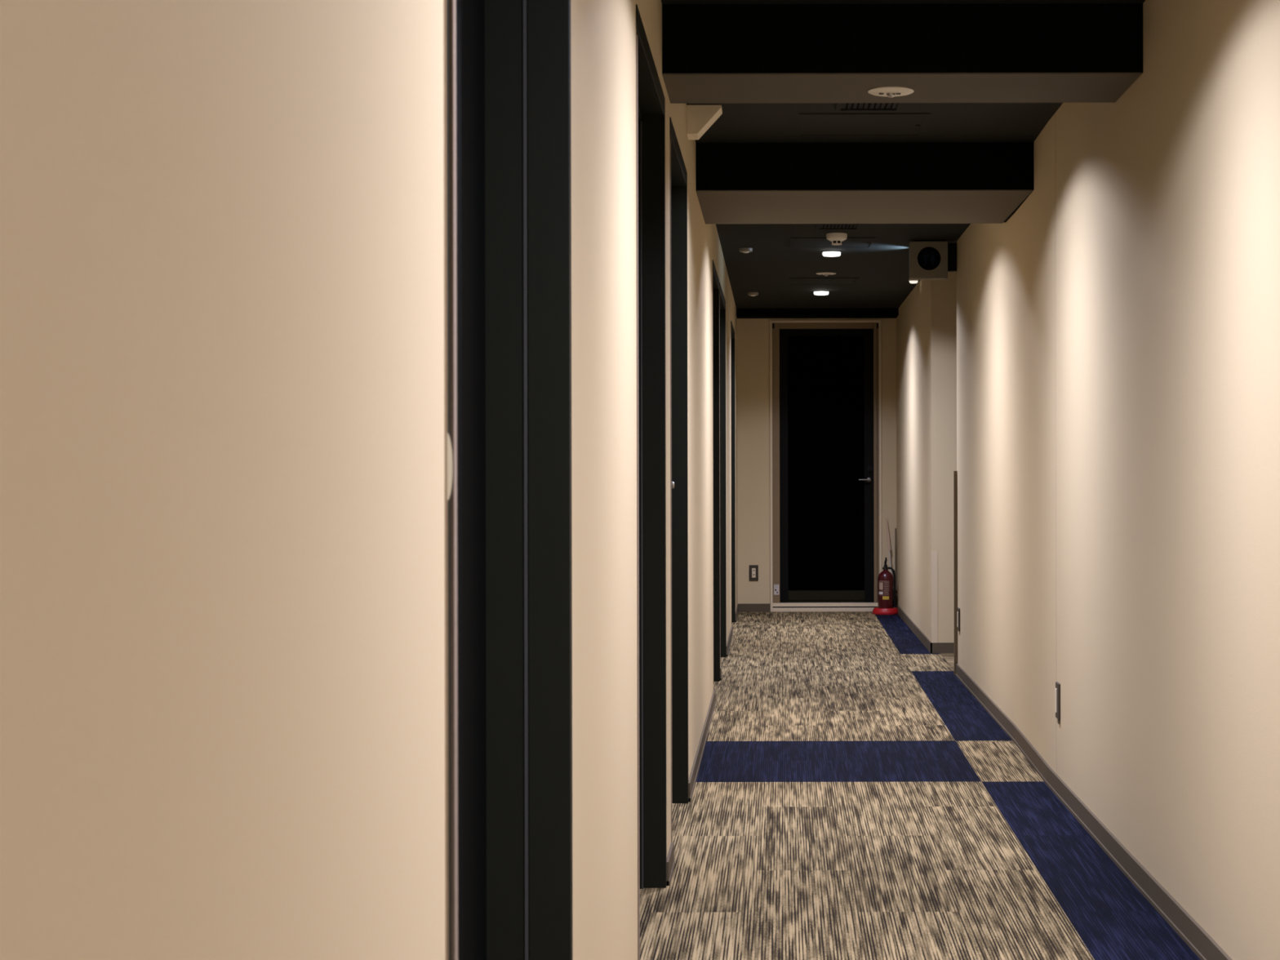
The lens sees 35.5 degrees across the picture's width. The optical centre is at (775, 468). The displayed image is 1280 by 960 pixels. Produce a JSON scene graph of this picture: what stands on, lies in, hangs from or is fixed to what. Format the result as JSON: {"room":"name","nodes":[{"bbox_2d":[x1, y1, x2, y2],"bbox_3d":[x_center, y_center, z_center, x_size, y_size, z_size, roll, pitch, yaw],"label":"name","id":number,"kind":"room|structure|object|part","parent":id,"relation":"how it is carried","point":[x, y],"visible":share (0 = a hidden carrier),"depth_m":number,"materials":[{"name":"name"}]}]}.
{"room":"hotel corridor","nodes":[
{"label":"hotel corridor","id":0,"kind":"room"},
{"bbox_2d":[0,0,737,959],"bbox_3d":[-0.372,-0.052,5.450,0.160,2.305,19.700,0,0,0],"label":"wall","id":1,"kind":"structure","parent":0,"point":[222,385],"depth_m":1.11,"materials":[{"name":"beige paint"}]},
{"bbox_2d":[444,0,573,959],"bbox_3d":[-0.367,0.062,2.283,0.157,2.077,1.085,0,0,0],"label":"door","id":2,"kind":"structure","parent":1,"relation":"in","point":[508,108],"depth_m":2.79,"materials":[{"name":"black wood"}]},
{"bbox_2d":[635,4,666,959],"bbox_3d":[-0.367,0.062,4.721,0.157,2.077,1.062,0,0,0],"label":"door","id":3,"kind":"structure","parent":1,"relation":"in","point":[650,96],"depth_m":5.23,"materials":[{"name":"black wood"}]},
{"bbox_2d":[669,116,688,842],"bbox_3d":[-0.367,0.062,6.053,0.157,2.077,1.038,0,0,0],"label":"door","id":4,"kind":"structure","parent":1,"relation":"in","point":[677,171],"depth_m":6.55,"materials":[{"name":"black wood"}]},
{"bbox_2d":[666,604,738,885],"bbox_3d":[-0.284,1.070,5.550,0.011,0.062,19.500,0,0,0],"label":"baseboard","id":5,"kind":"structure","parent":1,"relation":"attached to","point":[698,757],"depth_m":7.37,"materials":[{"name":"beige plastic"}]},
{"bbox_2d":[686,105,722,139],"bbox_3d":[-0.236,-1.156,6.657,0.116,0.097,0.115,0,0,0],"label":"bracket","id":6,"kind":"object","parent":1,"relation":"attached to","point":[700,118],"visible":1,"depth_m":6.60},
{"bbox_2d":[712,259,719,681],"bbox_3d":[-0.367,0.062,9.821,0.157,2.077,1.022,0,0,0],"label":"door","id":7,"kind":"structure","parent":1,"relation":"in","point":[716,437],"depth_m":10.31,"materials":[{"name":"black wood"}]},
{"bbox_2d":[719,282,726,666],"bbox_3d":[-0.367,0.062,11.048,0.157,2.077,1.188,0,0,0],"label":"door","id":8,"kind":"structure","parent":1,"relation":"in","point":[722,300],"depth_m":11.62,"materials":[{"name":"black wood"}]},
{"bbox_2d":[730,320,735,622],"bbox_3d":[-0.367,0.062,13.711,0.157,2.077,1.122,0,0,0],"label":"door","id":9,"kind":"structure","parent":1,"relation":"in","point":[732,331],"depth_m":14.25,"materials":[{"name":"black wood"}]},
{"bbox_2d":[737,318,896,611],"bbox_3d":[0.289,-0.053,15.400,1.482,2.305,0.200,0,0,0],"label":"wall","id":10,"kind":"structure","parent":0,"point":[753,531],"depth_m":15.30,"materials":[{"name":"beige paint"}]},
{"bbox_2d":[749,564,758,580],"bbox_3d":[-0.165,0.801,15.294,0.070,0.120,0.012,0,0,0],"label":"electrical outlet","id":11,"kind":"object","parent":10,"relation":"attached to","point":[753,569],"visible":1,"depth_m":15.29,"materials":[{"name":"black plastic"}]},
{"bbox_2d":[738,603,893,612],"bbox_3d":[0.321,1.068,15.296,1.222,0.062,0.009,0,0,0],"label":"baseboard","id":12,"kind":"structure","parent":10,"relation":"attached to","point":[763,606],"depth_m":15.29,"materials":[{"name":"beige plastic"}]},
{"bbox_2d":[769,320,881,612],"bbox_3d":[0.388,-0.020,15.335,0.855,2.238,0.111,0,0,0],"label":"door","id":13,"kind":"structure","parent":10,"relation":"in","point":[825,375],"depth_m":15.35,"materials":[{"name":"black metal"}]},
{"bbox_3d":[0.391,-0.042,15.350,0.587,1.962,0.008,0,0,0],"label":"glass pane","id":14,"kind":"part","parent":13,"relation":"part of","materials":[{"name":"black glass"}]},
{"bbox_3d":[0.394,0.984,15.350,0.587,0.090,0.040,0,0,0],"label":"rail","id":15,"kind":"part","parent":13,"relation":"part of","materials":[{"name":"black metal"}]},
{"bbox_3d":[0.688,0.087,15.305,0.097,0.032,0.051,0,0,0],"label":"lever handle","id":16,"kind":"part","parent":13,"relation":"part of","materials":[{"name":"metal"}]},
{"bbox_2d":[661,0,1145,308],"bbox_3d":[1.022,-1.267,5.600,3.550,0.120,20.000,0,0,0],"label":"ceiling","id":17,"kind":"structure","parent":0,"point":[882,268],"depth_m":10.02,"materials":[{"name":"black paint"}]},
{"bbox_2d":[739,247,752,253],"bbox_3d":[-0.160,-1.191,10.900,0.074,0.025,0.074,0,0,0],"label":"recessed light","id":18,"kind":"object","parent":17,"relation":"in","point":[745,250],"visible":1,"depth_m":10.87,"materials":[{"name":"white plastic"}]},
{"bbox_2d":[747,292,758,296],"bbox_3d":[-0.152,-1.191,13.640,0.074,0.025,0.074,0,0,0],"label":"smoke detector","id":19,"kind":"object","parent":17,"relation":"in","point":[752,294],"visible":1,"depth_m":13.61,"materials":[{"name":"white plastic"}]},
{"bbox_2d":[736,308,898,318],"bbox_3d":[0.317,-1.179,15.150,1.222,0.053,0.300,0,0,0],"label":"beam","id":20,"kind":"structure","parent":17,"relation":"attached to","point":[740,313],"depth_m":15.00,"materials":[{"name":"black paint"}]},
{"bbox_2d":[812,290,830,295],"bbox_3d":[0.313,-1.193,13.540,0.120,0.024,0.120,0,0,0],"label":"recessed light","id":21,"kind":"object","parent":17,"relation":"in","point":[815,292],"visible":1,"depth_m":13.50,"materials":[{"name":"white plastic"}]},
{"bbox_2d":[787,277,859,284],"bbox_3d":[0.309,-1.203,12.816,0.452,0.004,0.452,0,0,0],"label":"access hatch","id":22,"kind":"object","parent":17,"relation":"attached to","point":[792,281],"visible":1,"depth_m":12.79,"materials":[{"name":"black paint"}]},
{"bbox_2d":[816,272,835,275],"bbox_3d":[0.314,-1.196,12.300,0.125,0.018,0.125,0,0,0],"label":"smoke detector","id":23,"kind":"object","parent":17,"relation":"in","point":[819,273],"visible":1,"depth_m":12.27,"materials":[{"name":"white plastic"}]},
{"bbox_2d":[820,250,842,256],"bbox_3d":[0.313,-1.193,11.070,0.120,0.024,0.120,0,0,0],"label":"recessed light","id":24,"kind":"object","parent":17,"relation":"in","point":[825,253],"visible":1,"depth_m":11.03,"materials":[{"name":"white plastic"}]},
{"bbox_2d":[789,237,875,247],"bbox_3d":[0.301,-1.203,10.616,0.452,0.004,0.452,0,0,0],"label":"access hatch","id":25,"kind":"object","parent":17,"relation":"attached to","point":[793,242],"visible":0.98,"depth_m":10.62,"materials":[{"name":"black paint"}]},
{"bbox_2d":[826,232,847,245],"bbox_3d":[0.316,-1.177,10.240,0.108,0.058,0.108,0,0,0],"label":"smoke detector","id":26,"kind":"object","parent":17,"relation":"attached to","point":[836,238],"visible":1,"depth_m":10.21,"materials":[{"name":"white plastic"}]},
{"bbox_2d":[815,223,861,229],"bbox_3d":[0.313,-1.201,9.873,0.220,0.008,0.225,0,0,0],"label":"ceiling vent","id":27,"kind":"object","parent":17,"relation":"in","point":[819,226],"visible":0.84,"depth_m":9.89,"materials":[{"name":"black metal"}]},
{"bbox_2d":[796,112,931,136],"bbox_3d":[0.304,-1.203,6.981,0.452,0.004,0.452,0,0,0],"label":"access hatch","id":28,"kind":"object","parent":17,"relation":"attached to","point":[844,124],"visible":1,"depth_m":6.96,"materials":[{"name":"black paint"}]},
{"bbox_2d":[695,142,1034,223],"bbox_3d":[0.337,-1.116,7.857,1.260,0.180,0.985,0,0,0],"label":"beam","id":29,"kind":"structure","parent":17,"relation":"attached to","point":[809,182],"depth_m":7.37,"materials":[{"name":"black paint"}]},
{"bbox_2d":[835,102,904,111],"bbox_3d":[0.312,-1.201,6.558,0.222,0.008,0.235,0,0,0],"label":"ceiling vent","id":30,"kind":"object","parent":17,"relation":"in","point":[839,106],"visible":0.62,"depth_m":6.62,"materials":[{"name":"black metal"}]},
{"bbox_2d":[662,3,1142,103],"bbox_3d":[0.337,-1.114,5.372,1.260,0.183,0.405,0,0,0],"label":"beam","id":31,"kind":"structure","parent":17,"relation":"attached to","point":[999,52],"depth_m":5.17,"materials":[{"name":"black paint"}]},
{"bbox_2d":[867,86,914,97],"bbox_3d":[0.313,-1.013,5.392,0.125,0.018,0.125,0,0,0],"label":"smoke detector","id":32,"kind":"object","parent":31,"relation":"attached to","point":[890,91],"visible":1,"depth_m":5.37,"materials":[{"name":"white plastic"}]},
{"bbox_2d":[908,279,918,283],"bbox_3d":[0.883,-1.194,12.720,0.064,0.024,0.064,0,0,0],"label":"recessed light","id":33,"kind":"object","parent":17,"relation":"in","point":[910,281],"visible":0.88,"depth_m":12.70,"materials":[{"name":"white plastic"}]},
{"bbox_2d":[908,240,956,279],"bbox_3d":[0.836,-1.105,10.713,0.250,0.203,0.394,0,0,0],"label":"speaker","id":34,"kind":"object","parent":17,"relation":"hanging from","point":[929,260],"visible":1,"depth_m":10.52,"materials":[{"name":"beige plastic"}]},
{"bbox_2d":[640,611,1200,959],"bbox_3d":[1.027,1.158,5.600,3.550,0.120,20.000,0,0,0],"label":"floor","id":35,"kind":"structure","parent":0,"point":[852,798],"depth_m":6.07,"materials":[{"name":"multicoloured carpet"}]},
{"bbox_2d":[871,607,897,614],"bbox_3d":[0.834,1.075,15.055,0.206,0.046,0.206,0,0,0],"label":"stand","id":36,"kind":"object","parent":35,"relation":"on","point":[876,611],"visible":0.98,"depth_m":14.97,"materials":[{"name":"red plastic"}]},
{"bbox_2d":[877,557,896,608],"bbox_3d":[0.834,0.884,15.054,0.118,0.427,0.119,0,0,-35],"label":"fire extinguisher","id":37,"kind":"object","parent":36,"relation":"in","point":[885,580],"visible":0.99,"depth_m":15.01,"materials":[{"name":"red metal"}]},
{"bbox_2d":[879,582,882,589],"bbox_3d":[0.796,0.885,15.011,0.035,0.054,0.003,0,0,41],"label":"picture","id":38,"kind":"object","parent":37,"relation":"on","point":[880,583],"depth_m":15.01},
{"bbox_2d":[885,518,895,607],"bbox_3d":[0.882,0.739,15.243,0.093,0.712,0.022,0,0,35],"label":"leaning pole","id":39,"kind":"object","parent":35,"relation":"on","point":[887,531],"visible":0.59,"depth_m":15.25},
{"bbox_2d":[896,0,1279,959],"bbox_3d":[1.815,-0.056,5.450,1.770,2.305,19.700,0,0,0],"label":"wall","id":40,"kind":"structure","parent":0,"point":[1118,334],"depth_m":5.24,"materials":[{"name":"beige paint"}]},
{"bbox_2d":[894,528,897,604],"bbox_3d":[0.924,0.745,15.244,0.012,0.574,0.088,0,0,0],"label":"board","id":41,"kind":"object","parent":40,"relation":"attached to","point":[895,534],"visible":0.79,"depth_m":15.20,"materials":[{"name":"brown wood"}]},
{"bbox_2d":[895,604,954,653],"bbox_3d":[1.763,1.065,13.570,1.679,0.062,3.459,0,0,0],"label":"baseboard","id":42,"kind":"structure","parent":40,"relation":"attached to","point":[933,647],"depth_m":12.19,"materials":[{"name":"beige plastic"}]},
{"bbox_2d":[931,551,937,642],"bbox_3d":[0.948,0.765,11.866,0.036,0.543,0.036,0,0,0],"label":"guard","id":43,"kind":"object","parent":40,"relation":"attached to","point":[934,553],"visible":1,"depth_m":11.85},
{"bbox_2d":[953,471,957,675],"bbox_3d":[0.970,0.556,10.589,0.039,1.085,0.027,0,0,0],"label":"guard","id":44,"kind":"object","parent":40,"relation":"attached to","point":[955,473],"visible":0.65,"depth_m":10.58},
{"bbox_2d":[956,607,959,631],"bbox_3d":[0.963,0.793,10.460,0.014,0.120,0.072,0,0,0],"label":"outlet plate","id":45,"kind":"object","parent":40,"relation":"attached to","point":[958,608],"visible":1,"depth_m":10.43,"materials":[{"name":"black plastic"}]},
{"bbox_2d":[1054,681,1060,724],"bbox_3d":[0.950,0.788,6.700,0.014,0.134,0.072,0,0,0],"label":"outlet plate","id":46,"kind":"object","parent":40,"relation":"attached to","point":[1057,690],"visible":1,"depth_m":6.68,"materials":[{"name":"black plastic"}]},
{"bbox_2d":[955,663,1231,959],"bbox_3d":[0.956,1.067,3.100,0.029,0.062,15.000,0,0,0],"label":"baseboard","id":47,"kind":"structure","parent":40,"relation":"attached to","point":[1190,931],"depth_m":5.60,"materials":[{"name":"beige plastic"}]}
]}

